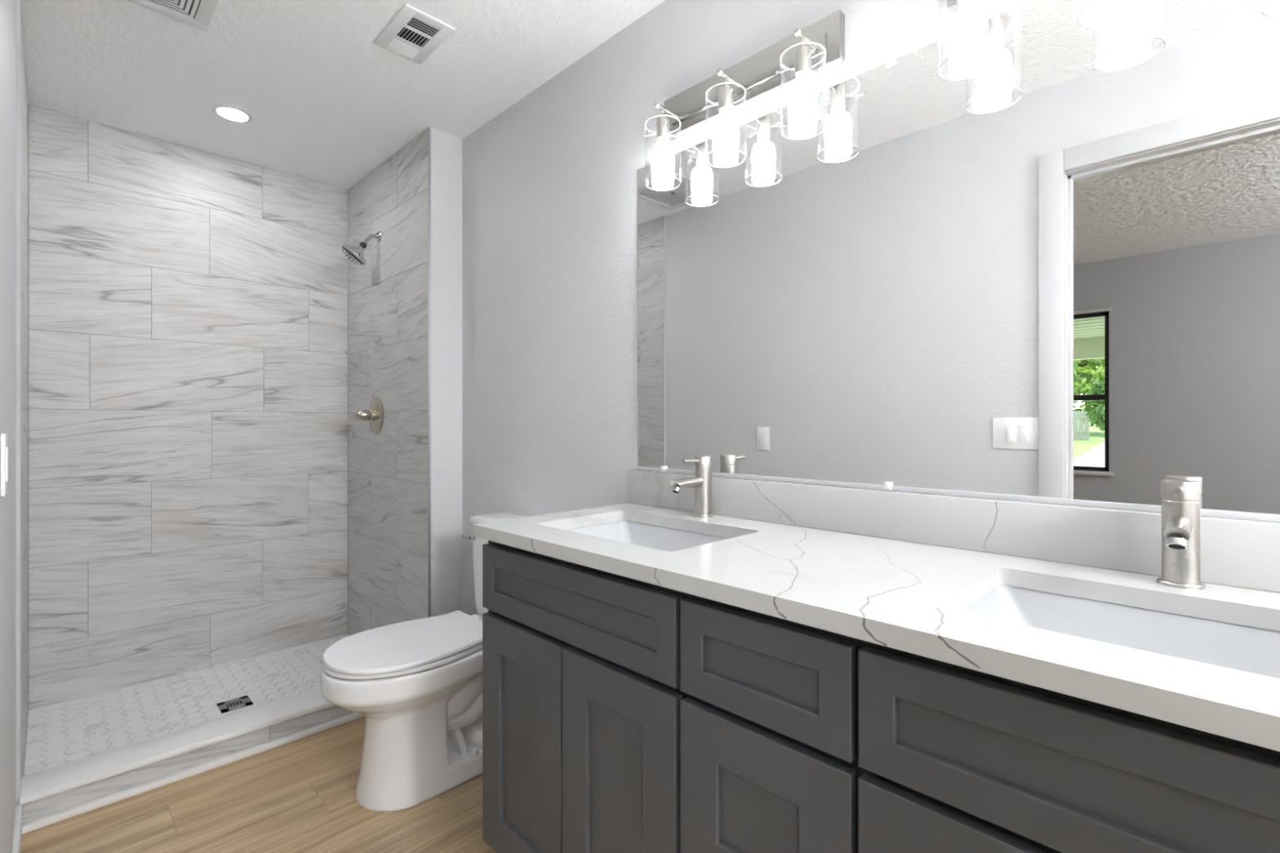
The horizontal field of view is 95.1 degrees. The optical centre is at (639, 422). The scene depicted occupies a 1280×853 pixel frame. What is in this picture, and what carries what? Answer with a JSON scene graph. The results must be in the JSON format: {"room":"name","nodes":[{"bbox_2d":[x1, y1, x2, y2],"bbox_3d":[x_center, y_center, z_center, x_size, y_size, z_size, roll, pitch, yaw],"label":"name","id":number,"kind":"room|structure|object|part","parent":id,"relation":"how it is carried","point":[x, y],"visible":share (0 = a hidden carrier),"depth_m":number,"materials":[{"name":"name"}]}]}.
{"room":"bathroom","nodes":[
{"label":"bathroom","id":0,"kind":"room"},
{"bbox_2d":[0,0,28,852],"bbox_3d":[-0.175,-0.105,0.001,6.650,2.490,0.128,0,0,45],"label":"wall","id":1,"kind":"structure","parent":0,"point":[7,7],"depth_m":1.43,"materials":[{"name":"grey paint"}]},
{"bbox_2d":[0,433,8,496],"bbox_3d":[-1.244,0.081,1.147,0.076,0.120,0.008,0,0,45],"label":"light switch","id":2,"kind":"object","parent":1,"relation":"attached to","point":[4,449],"visible":1,"depth_m":1.12,"materials":[{"name":"white plastic"}]},
{"bbox_2d":[11,804,22,852],"bbox_3d":[-1.052,1.096,0.959,1.865,0.088,0.013,0,0,45],"label":"baseboard","id":3,"kind":"structure","parent":1,"relation":"attached to","point":[17,829],"depth_m":1.52,"materials":[{"name":"white wood"}]},
{"bbox_2d":[15,0,20,805],"bbox_3d":[-1.735,-0.055,1.633,0.006,2.390,0.009,0,0,45],"label":"trim","id":4,"kind":"structure","parent":1,"relation":"attached to","point":[17,2],"depth_m":1.63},
{"bbox_2d":[23,633,350,775],"bbox_3d":[-1.687,1.159,2.424,0.830,0.062,1.185,0,0,45],"label":"floor","id":5,"kind":"structure","parent":0,"point":[60,733],"depth_m":2.34,"materials":[{"name":"white tile"}]},
{"bbox_2d":[216,695,253,713],"bbox_3d":[-1.624,1.127,2.346,0.100,0.005,0.104,0,0,45],"label":"shower drain","id":6,"kind":"object","parent":5,"relation":"on","point":[243,701],"visible":1,"depth_m":2.34,"materials":[{"name":"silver metal"}]},
{"bbox_2d":[27,104,348,710],"bbox_3d":[-1.973,-0.105,2.811,0.120,2.490,1.348,0,0,45],"label":"wall","id":7,"kind":"structure","parent":0,"point":[102,444],"depth_m":2.62,"materials":[{"name":"grey tile"}]},
{"bbox_2d":[21,716,496,852],"bbox_3d":[0.434,1.190,0.427,4.785,0.100,1.348,0,0,45],"label":"floor","id":8,"kind":"structure","parent":0,"point":[298,796],"depth_m":1.70,"materials":[{"name":"brown wood"}]},
{"bbox_2d":[19,688,355,823],"bbox_3d":[-1.358,1.091,2.098,0.151,0.097,1.185,0,0,45],"label":"shower curb","id":9,"kind":"object","parent":8,"relation":"on","point":[51,790],"visible":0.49,"depth_m":1.88,"materials":[{"name":"grey stone"}]},
{"bbox_2d":[22,711,364,834],"bbox_3d":[-1.280,1.129,2.072,0.023,0.021,1.258,0,0,45],"label":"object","id":10,"kind":"object","parent":8,"relation":"on","point":[38,823],"visible":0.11,"depth_m":1.86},
{"bbox_2d":[320,511,527,811],"bbox_3d":[-0.660,0.746,1.941,0.386,0.789,0.719,0,0,45],"label":"toilet","id":11,"kind":"object","parent":8,"relation":"on","point":[416,685],"visible":0.73,"depth_m":1.77,"materials":[{"name":"white ceramic"}]},
{"bbox_3d":[-0.675,0.928,1.926,0.386,0.425,0.675,0,0,45],"label":"bowl","id":12,"kind":"part","parent":11,"relation":"part of","materials":[{"name":"white ceramic"}]},
{"bbox_3d":[-0.730,0.697,1.870,0.380,0.018,0.505,0,0,45],"label":"lid","id":13,"kind":"part","parent":11,"relation":"part of","materials":[{"name":"white plastic"}]},
{"bbox_3d":[-0.724,0.716,1.877,0.376,0.016,0.523,0,0,45],"label":"seat","id":14,"kind":"part","parent":11,"relation":"part of","materials":[{"name":"white plastic"}]},
{"bbox_3d":[-0.641,0.428,2.191,0.065,0.024,0.024,0,0,26],"label":"flush lever","id":15,"kind":"part","parent":11,"relation":"part of","materials":[{"name":"silver metal"}]},
{"bbox_3d":[-0.463,0.557,2.140,0.364,0.350,0.152,0,0,45],"label":"tank","id":16,"kind":"part","parent":11,"relation":"part of","materials":[{"name":"white ceramic"}]},
{"bbox_3d":[-0.464,0.367,2.139,0.376,0.032,0.162,0,0,45],"label":"tank lid","id":17,"kind":"part","parent":11,"relation":"part of","materials":[{"name":"white ceramic"}]},
{"bbox_2d":[482,540,1279,852],"bbox_3d":[0.359,0.709,1.073,1.594,0.862,0.531,0,0,45],"label":"vanity cabinet","id":18,"kind":"object","parent":8,"relation":"on","point":[621,714],"visible":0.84,"depth_m":0.86,"materials":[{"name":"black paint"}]},
{"bbox_3d":[-0.270,0.747,1.337,0.313,0.556,0.019,0,0,45],"label":"door","id":19,"kind":"part","parent":18,"relation":"part of","materials":[{"name":"grey paint"}]},
{"bbox_3d":[-0.157,0.376,1.225,0.630,0.154,0.019,0,0,45],"label":"false drawer","id":20,"kind":"part","parent":18,"relation":"part of","materials":[{"name":"grey paint"}]},
{"bbox_3d":[-0.044,0.747,1.113,0.313,0.556,0.019,0,0,45],"label":"door","id":21,"kind":"part","parent":18,"relation":"part of","materials":[{"name":"grey paint"}]},
{"bbox_3d":[0.180,0.610,0.890,0.299,0.281,0.019,0,0,45],"label":"drawer","id":22,"kind":"part","parent":18,"relation":"part of","materials":[{"name":"grey paint"}]},
{"bbox_3d":[0.180,0.376,0.890,0.299,0.154,0.019,0,0,45],"label":"drawer","id":23,"kind":"part","parent":18,"relation":"part of","materials":[{"name":"grey paint"}]},
{"bbox_2d":[472,502,1279,751],"bbox_3d":[0.354,0.262,1.065,1.607,0.030,0.552,0,0,45],"label":"countertop","id":24,"kind":"structure","parent":18,"relation":"on","point":[904,596],"depth_m":0.86,"materials":[{"name":"white stone"}]},
{"bbox_2d":[565,520,729,551],"bbox_3d":[0.008,0.345,1.393,0.479,0.134,0.336,0,0,45],"label":"sink","id":25,"kind":"object","parent":24,"relation":"in","point":[665,539],"visible":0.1,"depth_m":1.57,"materials":[{"name":"white ceramic"}]},
{"bbox_2d":[670,456,713,518],"bbox_3d":[0.134,0.169,1.521,0.055,0.159,0.150,0,0,45],"label":"faucet","id":26,"kind":"object","parent":24,"relation":"on","point":[701,482],"visible":1,"depth_m":1.53,"materials":[{"name":"silver metal"}]},
{"bbox_3d":[0.120,0.155,1.507,0.028,0.030,0.110,0,0,45],"label":"spout","id":27,"kind":"part","parent":26,"relation":"part of","materials":[{"name":"silver metal"}]},
{"bbox_3d":[0.134,0.099,1.520,0.010,0.011,0.060,0,0,45],"label":"lever","id":28,"kind":"part","parent":26,"relation":"part of","materials":[{"name":"silver metal"}]},
{"bbox_2d":[960,585,1279,678],"bbox_3d":[0.670,0.345,0.737,0.479,0.134,0.336,0,0,45],"label":"sink","id":29,"kind":"object","parent":24,"relation":"in","point":[1245,648],"visible":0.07,"depth_m":0.87,"materials":[{"name":"white ceramic"}]},
{"bbox_2d":[1156,479,1205,589],"bbox_3d":[0.796,0.169,0.865,0.055,0.159,0.150,0,0,45],"label":"faucet","id":30,"kind":"object","parent":24,"relation":"on","point":[1180,504],"visible":1,"depth_m":0.88,"materials":[{"name":"silver metal"}]},
{"bbox_3d":[0.782,0.155,0.851,0.028,0.030,0.110,0,0,45],"label":"spout","id":31,"kind":"part","parent":30,"relation":"part of","materials":[{"name":"silver metal"}]},
{"bbox_3d":[0.796,0.099,0.864,0.010,0.011,0.060,0,0,45],"label":"lever","id":32,"kind":"part","parent":30,"relation":"part of","materials":[{"name":"silver metal"}]},
{"bbox_3d":[0.405,0.747,0.668,0.312,0.556,0.019,0,0,45],"label":"door","id":33,"kind":"part","parent":18,"relation":"part of","materials":[{"name":"grey paint"}]},
{"bbox_3d":[0.517,0.376,0.556,0.630,0.154,0.019,0,0,45],"label":"false drawer","id":34,"kind":"part","parent":18,"relation":"part of","materials":[{"name":"grey paint"}]},
{"bbox_2d":[21,0,665,190],"bbox_3d":[0.098,-1.290,0.760,5.730,0.080,1.348,0,0,45],"label":"ceiling","id":35,"kind":"structure","parent":0,"point":[326,104],"depth_m":2.07,"materials":[{"name":"white paint"}]},
{"bbox_2d":[126,0,218,31],"bbox_3d":[-1.376,-1.247,1.606,0.360,0.006,0.360,0,0,45],"label":"ceiling vent","id":36,"kind":"object","parent":35,"relation":"in","point":[198,14],"visible":1,"depth_m":1.76,"materials":[{"name":"white metal"}]},
{"bbox_2d":[212,104,252,122],"bbox_3d":[-1.647,-1.248,2.366,0.132,0.005,0.132,0,0,45],"label":"recessed light","id":37,"kind":"object","parent":35,"relation":"in","point":[232,113],"visible":1,"depth_m":2.36,"materials":[{"name":"white"}]},
{"bbox_2d":[373,4,455,64],"bbox_3d":[-0.730,-1.246,1.889,0.253,0.007,0.160,0,0,45],"label":"ceiling vent","id":38,"kind":"object","parent":35,"relation":"in","point":[412,34],"visible":1,"depth_m":1.88,"materials":[{"name":"white plastic"}]},
{"bbox_2d":[347,128,462,635],"bbox_3d":[-1.175,-0.055,2.860,0.945,2.390,0.156,0,0,45],"label":"wall","id":39,"kind":"structure","parent":0,"point":[393,511],"depth_m":2.63,"materials":[{"name":"grey tile"}]},
{"bbox_2d":[342,230,381,265],"bbox_3d":[-1.339,-0.844,2.800,0.121,0.178,0.162,0,0,45],"label":"showerhead","id":40,"kind":"object","parent":39,"relation":"attached to","point":[357,251],"visible":1,"depth_m":2.77,"materials":[{"name":"silver metal"}]},
{"bbox_3d":[-1.293,-0.882,2.815,0.019,0.064,0.075,0,0,45],"label":"shower arm","id":41,"kind":"part","parent":40,"relation":"part of","materials":[{"name":"silver metal"}]},
{"bbox_2d":[355,397,383,433],"bbox_3d":[-1.322,-0.037,2.825,0.176,0.176,0.101,0,0,45],"label":"shower valve","id":42,"kind":"object","parent":39,"relation":"attached to","point":[375,415],"visible":1,"depth_m":2.82,"materials":[{"name":"silver metal"}]},
{"bbox_3d":[-1.327,-0.037,2.821,0.052,0.052,0.087,0,0,45],"label":"handle","id":43,"kind":"part","parent":42,"relation":"part of","materials":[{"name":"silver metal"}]},
{"bbox_2d":[427,126,431,617],"bbox_3d":[-0.890,-0.055,2.474,0.004,2.390,0.010,0,0,45],"label":"trim","id":44,"kind":"structure","parent":39,"relation":"attached to","point":[428,127],"depth_m":2.47,"materials":[{"name":"grey"}]},
{"bbox_2d":[462,0,1032,615],"bbox_3d":[0.615,-0.105,1.281,5.970,2.490,0.120,0,0,45],"label":"wall","id":45,"kind":"structure","parent":0,"point":[549,183],"depth_m":2.02,"materials":[{"name":"grey paint"}]},
{"bbox_2d":[642,9,844,191],"bbox_3d":[0.228,-0.797,1.480,0.540,0.275,0.141,0,0,45],"label":"vanity light","id":46,"kind":"object","parent":45,"relation":"attached to","point":[813,50],"visible":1,"depth_m":1.45,"materials":[{"name":"silver metal"}]},
{"bbox_3d":[0.047,-0.868,1.599,0.017,0.017,0.017,0,0,45],"label":"knob","id":47,"kind":"part","parent":46,"relation":"part of","materials":[{"name":"silver metal"}]},
{"bbox_2d":[656,116,669,146],"bbox_3d":[0.063,-0.797,1.615,0.037,0.082,0.037,0,0,45],"label":"socket","id":48,"kind":"object","parent":46,"relation":"attached to","point":[662,130],"depth_m":1.60,"materials":[{"name":"silver metal"}]},
{"bbox_3d":[0.063,-0.742,1.615,0.100,0.164,0.100,0,0,45],"label":"lamp shade","id":49,"kind":"part","parent":46,"relation":"part of","materials":[{"name":"clear glass"}]},
{"bbox_3d":[0.063,-0.712,1.615,0.064,0.088,0.064,0,0,45],"label":"bulb","id":50,"kind":"part","parent":46,"relation":"part of","materials":[{"name":"white glass"}]},
{"bbox_3d":[0.079,-0.847,1.631,0.009,0.051,0.081,0,0,45],"label":"arm","id":51,"kind":"part","parent":46,"relation":"part of","materials":[{"name":"silver metal"}]},
{"bbox_3d":[0.199,-0.868,1.449,0.017,0.017,0.017,0,0,45],"label":"knob","id":52,"kind":"part","parent":46,"relation":"part of","materials":[{"name":"silver metal"}]},
{"bbox_2d":[718,84,733,119],"bbox_3d":[0.214,-0.797,1.465,0.037,0.082,0.037,0,0,45],"label":"socket","id":53,"kind":"object","parent":46,"relation":"attached to","point":[725,99],"depth_m":1.45,"materials":[{"name":"silver metal"}]},
{"bbox_3d":[0.214,-0.742,1.465,0.100,0.164,0.100,0,0,45],"label":"lamp shade","id":54,"kind":"part","parent":46,"relation":"part of","materials":[{"name":"clear glass"}]},
{"bbox_3d":[0.214,-0.712,1.465,0.064,0.088,0.064,0,0,45],"label":"bulb","id":55,"kind":"part","parent":46,"relation":"part of","materials":[{"name":"white glass"}]},
{"bbox_3d":[0.230,-0.847,1.481,0.009,0.051,0.081,0,0,45],"label":"arm","id":56,"kind":"part","parent":46,"relation":"part of","materials":[{"name":"silver metal"}]},
{"bbox_3d":[0.350,-0.868,1.300,0.017,0.017,0.017,0,0,45],"label":"knob","id":57,"kind":"part","parent":46,"relation":"part of","materials":[{"name":"silver metal"}]},
{"bbox_2d":[794,45,811,84],"bbox_3d":[0.366,-0.797,1.315,0.037,0.082,0.037,0,0,45],"label":"socket","id":58,"kind":"object","parent":46,"relation":"attached to","point":[802,58],"depth_m":1.30,"materials":[{"name":"silver metal"}]},
{"bbox_3d":[0.366,-0.742,1.315,0.100,0.164,0.100,0,0,45],"label":"lamp shade","id":59,"kind":"part","parent":46,"relation":"part of","materials":[{"name":"clear glass"}]},
{"bbox_3d":[0.366,-0.712,1.315,0.064,0.088,0.064,0,0,45],"label":"bulb","id":60,"kind":"part","parent":46,"relation":"part of","materials":[{"name":"white glass"}]},
{"bbox_3d":[0.382,-0.847,1.331,0.009,0.051,0.081,0,0,45],"label":"arm","id":61,"kind":"part","parent":46,"relation":"part of","materials":[{"name":"silver metal"}]},
{"bbox_2d":[627,470,1279,592],"bbox_3d":[0.540,0.198,1.256,1.611,0.101,0.020,0,0,45],"label":"backsplash","id":62,"kind":"structure","parent":45,"relation":"attached to","point":[1236,553],"depth_m":1.11,"materials":[{"name":"white stone"}]},
{"bbox_2d":[636,0,1279,522],"bbox_3d":[0.558,-0.321,1.243,1.596,0.936,0.014,0,0,45],"label":"mirror","id":63,"kind":"object","parent":45,"relation":"attached to","point":[1050,273],"visible":1,"depth_m":1.11,"materials":[{"name":"silver mirror"}]},
{"bbox_2d":[937,0,1154,80],"bbox_3d":[0.770,-0.797,0.944,0.540,0.275,0.141,0,0,45],"label":"vanity light","id":64,"kind":"object","parent":45,"relation":"attached to","point":[968,28],"visible":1,"depth_m":1.06,"materials":[{"name":"white glass"}]},
{"bbox_2d":[956,0,977,11],"bbox_3d":[0.605,-0.797,1.079,0.037,0.082,0.037,0,0,45],"label":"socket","id":65,"kind":"object","parent":64,"relation":"attached to","point":[963,5],"depth_m":1.06,"materials":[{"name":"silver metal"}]},
{"bbox_3d":[0.605,-0.742,1.079,0.100,0.164,0.100,0,0,45],"label":"lamp shade","id":66,"kind":"part","parent":64,"relation":"part of","materials":[{"name":"clear glass"}]},
{"bbox_3d":[0.605,-0.712,1.079,0.064,0.088,0.064,0,0,45],"label":"bulb","id":67,"kind":"part","parent":64,"relation":"part of","materials":[{"name":"white glass"}]},
{"bbox_3d":[0.756,-0.712,0.929,0.064,0.088,0.064,0,0,45],"label":"bulb","id":68,"kind":"part","parent":64,"relation":"part of","materials":[{"name":"white glass"}]},
{"bbox_3d":[0.756,-0.742,0.929,0.100,0.164,0.100,0,0,45],"label":"lamp shade","id":69,"kind":"part","parent":64,"relation":"part of","materials":[{"name":"clear glass"}]}
]}

